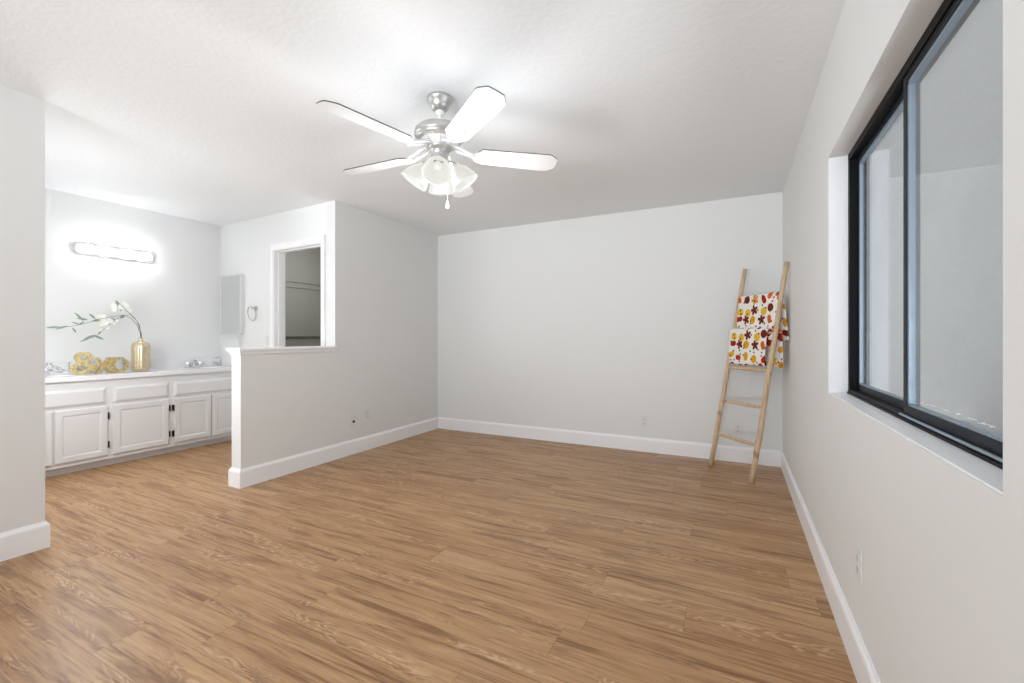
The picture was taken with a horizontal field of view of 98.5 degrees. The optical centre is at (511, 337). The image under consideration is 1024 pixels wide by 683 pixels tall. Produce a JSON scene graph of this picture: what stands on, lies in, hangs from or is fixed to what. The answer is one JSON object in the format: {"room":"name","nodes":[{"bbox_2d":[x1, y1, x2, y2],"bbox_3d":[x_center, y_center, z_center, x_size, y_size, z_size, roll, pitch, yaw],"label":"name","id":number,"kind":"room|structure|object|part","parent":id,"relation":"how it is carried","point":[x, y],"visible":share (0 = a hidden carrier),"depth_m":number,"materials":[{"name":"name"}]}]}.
{"room":"empty bedroom","nodes":[
{"label":"empty bedroom","id":0,"kind":"room"},
{"bbox_2d":[45,188,320,362],"bbox_3d":[-3.553,-0.106,4.988,0.120,2.500,3.900,0,0,27],"label":"wall","id":1,"kind":"structure","parent":0,"point":[174,298],"depth_m":4.48,"materials":[{"name":"white paint"}]},
{"bbox_2d":[73,242,153,262],"bbox_3d":[-3.805,-0.824,4.261,0.123,0.100,0.616,0,0,27],"label":"vanity light","id":2,"kind":"object","parent":1,"relation":"attached to","point":[80,248],"visible":1,"depth_m":4.22,"materials":[{"name":"white glass"}]},
{"bbox_3d":[-3.884,-0.824,4.049,0.072,0.072,0.072,0,0,27],"label":"globe bulb","id":3,"kind":"part","parent":2,"relation":"part of","materials":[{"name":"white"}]},
{"bbox_3d":[-3.816,-0.824,4.183,0.072,0.072,0.072,0,0,27],"label":"globe bulb","id":4,"kind":"part","parent":2,"relation":"part of","materials":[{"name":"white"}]},
{"bbox_3d":[-3.748,-0.824,4.317,0.072,0.072,0.072,0,0,27],"label":"globe bulb","id":5,"kind":"part","parent":2,"relation":"part of","materials":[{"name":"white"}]},
{"bbox_3d":[-3.681,-0.824,4.451,0.072,0.072,0.072,0,0,27],"label":"globe bulb","id":6,"kind":"part","parent":2,"relation":"part of","materials":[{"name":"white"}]},
{"bbox_2d":[45,357,219,374],"bbox_3d":[-3.705,0.271,4.146,0.406,0.103,2.060,0,0,27],"label":"backsplash","id":7,"kind":"structure","parent":1,"relation":"attached to","point":[63,367],"depth_m":4.57,"materials":[{"name":"stone"}]},
{"bbox_2d":[285,280,320,290],"bbox_3d":[-2.999,-0.729,5.896,0.050,0.085,1.322,0,0,27],"label":"closet shelf","id":8,"kind":"object","parent":1,"relation":"attached to","point":[288,283],"visible":0.29,"depth_m":6.10,"materials":[{"name":"grey paint"}]},
{"bbox_2d":[285,335,320,336],"bbox_3d":[-3.003,-0.031,5.898,0.039,0.020,1.322,0,0,27],"label":"cleat","id":9,"kind":"object","parent":1,"relation":"attached to","point":[285,335],"visible":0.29,"depth_m":6.17,"materials":[{"name":"grey paint"}]},
{"bbox_2d":[0,86,437,532],"bbox_3d":[-2.745,-0.106,2.155,0.115,2.500,7.772,0,0,27],"label":"wall","id":10,"kind":"structure","parent":0,"point":[382,273],"depth_m":3.79,"materials":[{"name":"white paint"}]},
{"bbox_2d":[0,520,49,561],"bbox_3d":[-3.539,1.073,0.565,0.131,0.143,4.217,0,0,27],"label":"baseboard","id":11,"kind":"structure","parent":10,"relation":"attached to","point":[21,541],"depth_m":2.33,"materials":[{"name":"white wood"}]},
{"bbox_2d":[226,346,336,353],"bbox_3d":[-1.926,0.100,3.776,0.171,0.048,0.915,0,0,27],"label":"trim","id":12,"kind":"structure","parent":10,"relation":"on","point":[246,350],"depth_m":3.63,"materials":[{"name":"white wood"}]},
{"bbox_2d":[228,417,437,488],"bbox_3d":[-1.560,1.073,4.500,0.147,0.143,2.518,0,0,27],"label":"baseboard","id":13,"kind":"structure","parent":10,"relation":"attached to","point":[245,477],"depth_m":3.98,"materials":[{"name":"white wood"}]},
{"bbox_2d":[350,415,355,426],"bbox_3d":[-1.562,0.819,4.350,0.016,0.115,0.070,0,0,27],"label":"cable jack","id":14,"kind":"object","parent":10,"relation":"attached to","point":[352,417],"visible":1,"depth_m":4.34,"materials":[{"name":"white plastic"}]},
{"bbox_2d":[364,409,369,420],"bbox_3d":[-1.484,0.784,4.514,0.008,0.115,0.070,0,0,27],"label":"wall outlet","id":15,"kind":"object","parent":10,"relation":"attached to","point":[366,411],"visible":1,"depth_m":4.51,"materials":[{"name":"white plastic"}]},
{"bbox_2d":[220,203,326,365],"bbox_3d":[-2.527,-0.106,4.722,2.027,2.500,0.116,0,0,30],"label":"wall","id":16,"kind":"structure","parent":0,"point":[244,245],"depth_m":4.80,"materials":[{"name":"white paint"}]},
{"bbox_2d":[221,274,243,333],"bbox_3d":[-3.169,-0.376,4.999,0.410,0.670,0.045,0,0,30],"label":"medicine cabinet","id":17,"kind":"object","parent":16,"relation":"attached to","point":[232,286],"visible":1,"depth_m":4.96,"materials":[{"name":"white paint"}]},
{"bbox_2d":[238,337,241,346],"bbox_3d":[-3.056,0.044,4.955,0.070,0.115,0.009,0,0,30],"label":"wall outlet","id":18,"kind":"object","parent":16,"relation":"attached to","point":[239,338],"visible":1,"depth_m":4.95,"materials":[{"name":"white plastic"}]},
{"bbox_2d":[247,306,257,320],"bbox_3d":[-2.817,-0.269,4.790,0.161,0.166,0.054,0,0,30],"label":"towel ring","id":19,"kind":"object","parent":16,"relation":"attached to","point":[255,308],"visible":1,"depth_m":4.79,"materials":[{"name":"silver metal"}]},
{"bbox_2d":[266,335,268,345],"bbox_3d":[-2.602,0.029,4.691,0.070,0.115,0.010,0,0,30],"label":"light switch","id":20,"kind":"object","parent":16,"relation":"attached to","point":[267,336],"visible":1,"depth_m":4.68,"materials":[{"name":"white plastic"}]},
{"bbox_2d":[269,235,325,346],"bbox_3d":[-2.145,0.081,4.492,0.894,2.127,0.140,0,0,30],"label":"door frame","id":21,"kind":"structure","parent":16,"relation":"in","point":[277,251],"depth_m":4.64,"materials":[{"name":"white wood"}]},
{"bbox_2d":[0,0,844,247],"bbox_3d":[-1.916,-1.356,1.752,6.200,0.120,8.200,0,0,27],"label":"ceiling","id":22,"kind":"structure","parent":0,"point":[206,111],"depth_m":2.32,"materials":[{"name":"white paint"}]},
{"bbox_2d":[316,86,556,208],"bbox_3d":[-0.433,-0.989,2.397,1.220,0.614,1.263,0,0,27],"label":"ceiling fan","id":23,"kind":"object","parent":22,"relation":"hanging from","point":[439,136],"visible":1,"depth_m":2.31,"materials":[{"name":"silver metal"}]},
{"bbox_3d":[-0.677,-1.012,2.064,0.145,0.040,0.450,0,0,42],"label":"blade","id":24,"kind":"part","parent":23,"relation":"part of","materials":[{"name":"white wood"}]},
{"bbox_3d":[-0.784,-0.993,2.554,0.451,0.035,0.151,0,0,27],"label":"blade","id":25,"kind":"part","parent":23,"relation":"part of","materials":[{"name":"white wood"}]},
{"bbox_3d":[-0.526,-0.867,2.372,0.150,0.145,0.152,0,0,27],"label":"lamp shade","id":26,"kind":"part","parent":23,"relation":"part of","materials":[{"name":"white glass"}]},
{"bbox_3d":[-0.378,-0.867,2.248,0.152,0.145,0.150,0,0,27],"label":"lamp shade","id":27,"kind":"part","parent":23,"relation":"part of","materials":[{"name":"white glass"}]},
{"bbox_3d":[-0.383,-0.890,2.277,0.046,0.048,0.048,0,0,27],"label":"bulb","id":28,"kind":"part","parent":23,"relation":"part of","materials":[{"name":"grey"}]},
{"bbox_3d":[-0.402,-0.867,2.520,0.152,0.145,0.150,0,0,27],"label":"lamp shade","id":29,"kind":"part","parent":23,"relation":"part of","materials":[{"name":"white glass"}]},
{"bbox_3d":[-0.321,-0.932,2.389,0.081,0.057,0.052,0,0,-4],"label":"lamp arm","id":30,"kind":"part","parent":23,"relation":"part of","materials":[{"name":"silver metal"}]},
{"bbox_3d":[-0.344,-0.984,2.811,0.144,0.047,0.450,0,0,6],"label":"blade","id":31,"kind":"part","parent":23,"relation":"part of","materials":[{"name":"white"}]},
{"bbox_3d":[-0.254,-0.867,2.396,0.150,0.145,0.152,0,0,27],"label":"lamp shade","id":32,"kind":"part","parent":23,"relation":"part of","materials":[{"name":"white glass"}]},
{"bbox_3d":[-0.174,-1.014,2.012,0.144,0.047,0.450,0,0,-30],"label":"blade","id":33,"kind":"part","parent":23,"relation":"part of","materials":[{"name":"white wood"}]},
{"bbox_3d":[0.031,-0.996,2.473,0.450,0.041,0.143,0,0,-12],"label":"blade","id":34,"kind":"part","parent":23,"relation":"part of","materials":[{"name":"white wood"}]},
{"bbox_2d":[0,429,856,682],"bbox_3d":[-1.916,1.184,1.752,6.200,0.080,8.200,0,0,27],"label":"floor","id":35,"kind":"structure","parent":0,"point":[437,555],"depth_m":2.12,"materials":[{"name":"brown wood"}]},
{"bbox_2d":[45,371,231,477],"bbox_3d":[-3.696,0.750,4.130,0.433,0.789,2.040,0,0,27],"label":"vanity cabinet","id":36,"kind":"object","parent":35,"relation":"on","point":[89,424],"visible":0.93,"depth_m":4.06,"materials":[{"name":"white paint"}]},
{"bbox_3d":[-3.821,0.820,3.436,0.018,0.438,0.348,0,0,27],"label":"door","id":37,"kind":"part","parent":36,"relation":"part of","materials":[{"name":"white paint"}]},
{"bbox_3d":[-3.744,0.506,3.590,0.018,0.141,0.692,0,0,27],"label":"drawer","id":38,"kind":"part","parent":36,"relation":"part of","materials":[{"name":"white paint"}]},
{"bbox_3d":[-3.660,0.820,3.755,0.018,0.438,0.342,0,0,27],"label":"door","id":39,"kind":"part","parent":36,"relation":"part of","materials":[{"name":"white paint"}]},
{"bbox_2d":[45,357,231,382],"bbox_3d":[-3.691,0.313,4.139,0.436,0.188,2.060,0,0,27],"label":"countertop","id":40,"kind":"structure","parent":36,"relation":"on","point":[59,372],"depth_m":4.24,"materials":[{"name":"stone"}]},
{"bbox_2d":[69,352,101,373],"bbox_3d":[-3.818,0.223,3.953,0.035,0.196,0.215,0,0,37],"label":"ornament","id":41,"kind":"object","parent":40,"relation":"on","point":[77,357],"visible":0.98,"depth_m":3.93,"materials":[{"name":"gold metal"}]},
{"bbox_2d":[94,357,110,373],"bbox_3d":[-3.724,0.249,4.016,0.030,0.144,0.112,0,0,31],"label":"ornament","id":42,"kind":"object","parent":40,"relation":"on","point":[99,360],"visible":1,"depth_m":4.00,"materials":[{"name":"gold metal"}]},
{"bbox_2d":[105,357,128,372],"bbox_3d":[-3.659,0.249,4.089,0.030,0.144,0.166,0,0,27],"label":"ornament","id":43,"kind":"object","parent":40,"relation":"on","point":[110,365],"visible":1,"depth_m":4.07,"materials":[{"name":"gold metal"}]},
{"bbox_2d":[131,338,150,371],"bbox_3d":[-3.585,0.159,4.259,0.144,0.322,0.147,0,0,27],"label":"vase","id":44,"kind":"object","parent":40,"relation":"on","point":[140,349],"visible":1,"depth_m":4.21,"materials":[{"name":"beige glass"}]},
{"bbox_2d":[47,301,141,341],"bbox_3d":[-3.680,-0.116,3.939,0.144,0.465,0.678,0,0,24],"label":"branch","id":45,"kind":"object","parent":44,"relation":"in","point":[105,323],"visible":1,"depth_m":3.98,"materials":[{"name":"white plant"}]},
{"bbox_3d":[-3.652,-0.048,3.926,0.046,0.328,0.679,0,0,15],"label":"stem","id":46,"kind":"part","parent":45,"relation":"part of","materials":[{"name":"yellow plant"}]},
{"bbox_3d":[-3.669,-0.055,4.059,0.036,0.342,0.450,0,0,19],"label":"stem","id":47,"kind":"part","parent":45,"relation":"part of","materials":[{"name":"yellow plant"}]},
{"bbox_2d":[184,359,203,367],"bbox_3d":[-3.466,0.274,4.832,0.132,0.095,0.194,0,0,27],"label":"faucet","id":48,"kind":"object","parent":40,"relation":"on","point":[187,363],"visible":1,"depth_m":4.83,"materials":[{"name":"silver metal"}]},
{"bbox_3d":[-3.468,0.506,4.136,0.018,0.141,0.433,0,0,27],"label":"drawer","id":49,"kind":"part","parent":36,"relation":"part of","materials":[{"name":"white paint"}]},
{"bbox_3d":[-3.468,0.820,4.136,0.018,0.438,0.433,0,0,27],"label":"door","id":50,"kind":"part","parent":36,"relation":"part of","materials":[{"name":"white paint"}]},
{"bbox_3d":[-3.272,0.820,4.525,0.018,0.438,0.343,0,0,27],"label":"door","id":51,"kind":"part","parent":36,"relation":"part of","materials":[{"name":"white paint"}]},
{"bbox_3d":[-3.205,0.506,4.656,0.018,0.141,0.638,0,0,27],"label":"drawer","id":52,"kind":"part","parent":36,"relation":"part of","materials":[{"name":"white paint"}]},
{"bbox_3d":[-3.126,0.820,4.814,0.018,0.438,0.285,0,0,27],"label":"door","id":53,"kind":"part","parent":36,"relation":"part of","materials":[{"name":"white paint"}]},
{"bbox_2d":[708,262,788,483],"bbox_3d":[1.959,0.266,3.699,0.311,1.763,0.626,0,0,-7],"label":"ladder","id":54,"kind":"object","parent":35,"relation":"on","point":[763,407],"visible":0.91,"depth_m":3.46,"materials":[{"name":"brown wood"}]},
{"bbox_3d":[1.930,0.266,3.948,0.324,1.763,0.045,0,0,10],"label":"rail","id":55,"kind":"part","parent":54,"relation":"part of","materials":[{"name":"brown wood"}]},
{"bbox_2d":[728,291,788,367],"bbox_3d":[2.038,-0.066,3.675,0.127,0.598,0.581,0,0,-9],"label":"throw blanket","id":56,"kind":"object","parent":54,"relation":"on","point":[749,343],"visible":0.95,"depth_m":3.63,"materials":[{"name":"fabric"}]},
{"bbox_3d":[2.009,0.278,3.450,0.284,1.738,0.045,0,0,15],"label":"rail","id":57,"kind":"part","parent":54,"relation":"part of","materials":[{"name":"brown wood"}]},
{"bbox_2d":[438,192,782,451],"bbox_3d":[0.772,-0.106,4.799,4.009,2.500,0.120,0,0,27],"label":"wall","id":58,"kind":"structure","parent":0,"point":[599,323],"depth_m":4.59,"materials":[{"name":"white paint"}]},
{"bbox_2d":[438,417,780,466],"bbox_3d":[0.726,1.073,4.747,3.711,0.143,0.016,0,0,27],"label":"baseboard","id":59,"kind":"structure","parent":58,"relation":"attached to","point":[767,457],"depth_m":4.55,"materials":[{"name":"white wood"}]},
{"bbox_2d":[641,415,647,426],"bbox_3d":[1.336,0.839,4.442,0.070,0.115,0.008,0,0,27],"label":"wall outlet","id":60,"kind":"object","parent":58,"relation":"attached to","point":[644,419],"visible":1,"depth_m":4.44,"materials":[{"name":"white plastic"}]},
{"bbox_2d":[734,422,741,434],"bbox_3d":[2.082,0.834,4.065,0.070,0.115,0.008,0,0,27],"label":"wall outlet","id":61,"kind":"object","parent":58,"relation":"attached to","point":[737,425],"visible":1,"depth_m":4.06,"materials":[{"name":"white plastic"}]},
{"bbox_2d":[783,0,1023,682],"bbox_3d":[0.717,-0.106,0.406,0.155,2.500,7.772,0,0,27],"label":"wall","id":62,"kind":"structure","parent":0,"point":[940,599],"depth_m":1.18,"materials":[{"name":"white paint"}]},
{"bbox_2d":[781,451,880,682],"bbox_3d":[0.640,1.073,0.445,0.016,0.143,7.772,0,0,27],"label":"baseboard","id":63,"kind":"structure","parent":62,"relation":"attached to","point":[863,668],"depth_m":1.80,"materials":[{"name":"white wood"}]},
{"bbox_2d":[856,543,862,585],"bbox_3d":[1.173,0.764,1.492,0.008,0.115,0.070,0,0,27],"label":"wall outlet","id":64,"kind":"object","parent":62,"relation":"attached to","point":[859,553],"visible":1,"depth_m":1.48,"materials":[{"name":"white plastic"}]},
{"bbox_2d":[856,551,859,563],"bbox_3d":[1.171,0.744,1.492,0.004,0.030,0.034,0,0,27],"label":"socket","id":65,"kind":"object","parent":64,"relation":"attached to","point":[857,552],"depth_m":1.49,"materials":[{"name":"grey plastic"}]},
{"bbox_2d":[856,563,859,575],"bbox_3d":[1.171,0.784,1.492,0.004,0.030,0.034,0,0,27],"label":"socket","id":66,"kind":"object","parent":64,"relation":"attached to","point":[857,564],"depth_m":1.49,"materials":[{"name":"grey plastic"}]},
{"bbox_2d":[829,0,1002,494],"bbox_3d":[1.169,-0.283,1.322,0.129,1.069,1.466,0,0,27],"label":"window","id":67,"kind":"structure","parent":62,"relation":"in","point":[977,452],"depth_m":1.33,"materials":[{"name":"black metal"}]},
{"bbox_3d":[1.375,-0.281,1.636,0.019,1.015,0.680,0,0,27],"label":"sash","id":68,"kind":"part","parent":67,"relation":"part of","materials":[{"name":"black metal"}]},
{"bbox_3d":[1.143,-0.283,1.336,0.069,1.068,1.465,0,0,27],"label":"sill","id":69,"kind":"part","parent":67,"relation":"part of","materials":[{"name":"white paint"}]},
{"bbox_3d":[1.034,-0.281,1.006,0.022,1.015,0.741,0,0,27],"label":"sash","id":70,"kind":"part","parent":67,"relation":"part of","materials":[{"name":"black metal"}]},
{"bbox_3d":[1.034,-0.281,1.006,0.004,0.965,0.685,0,0,27],"label":"pane","id":71,"kind":"part","parent":67,"relation":"part of","materials":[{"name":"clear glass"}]},
{"label":"outside","id":72,"kind":"structure","parent":0,"visible":0},
{"bbox_2d":[960,420,1002,435],"bbox_3d":[4.280,1.344,1.199,5.440,0.200,12.000,0,0,27],"label":"ground","id":73,"kind":"structure","parent":72,"point":[985,427],"depth_m":6.13,"materials":[{"name":"grey concrete"}]},
{"bbox_2d":[871,0,1002,430],"bbox_3d":[5.200,-3.706,2.975,0.200,10.300,22.000,0,0,27],"label":"wall","id":74,"kind":"structure","parent":73,"relation":"on","point":[961,96],"depth_m":7.16,"materials":[{"name":"white paint"}]}
]}

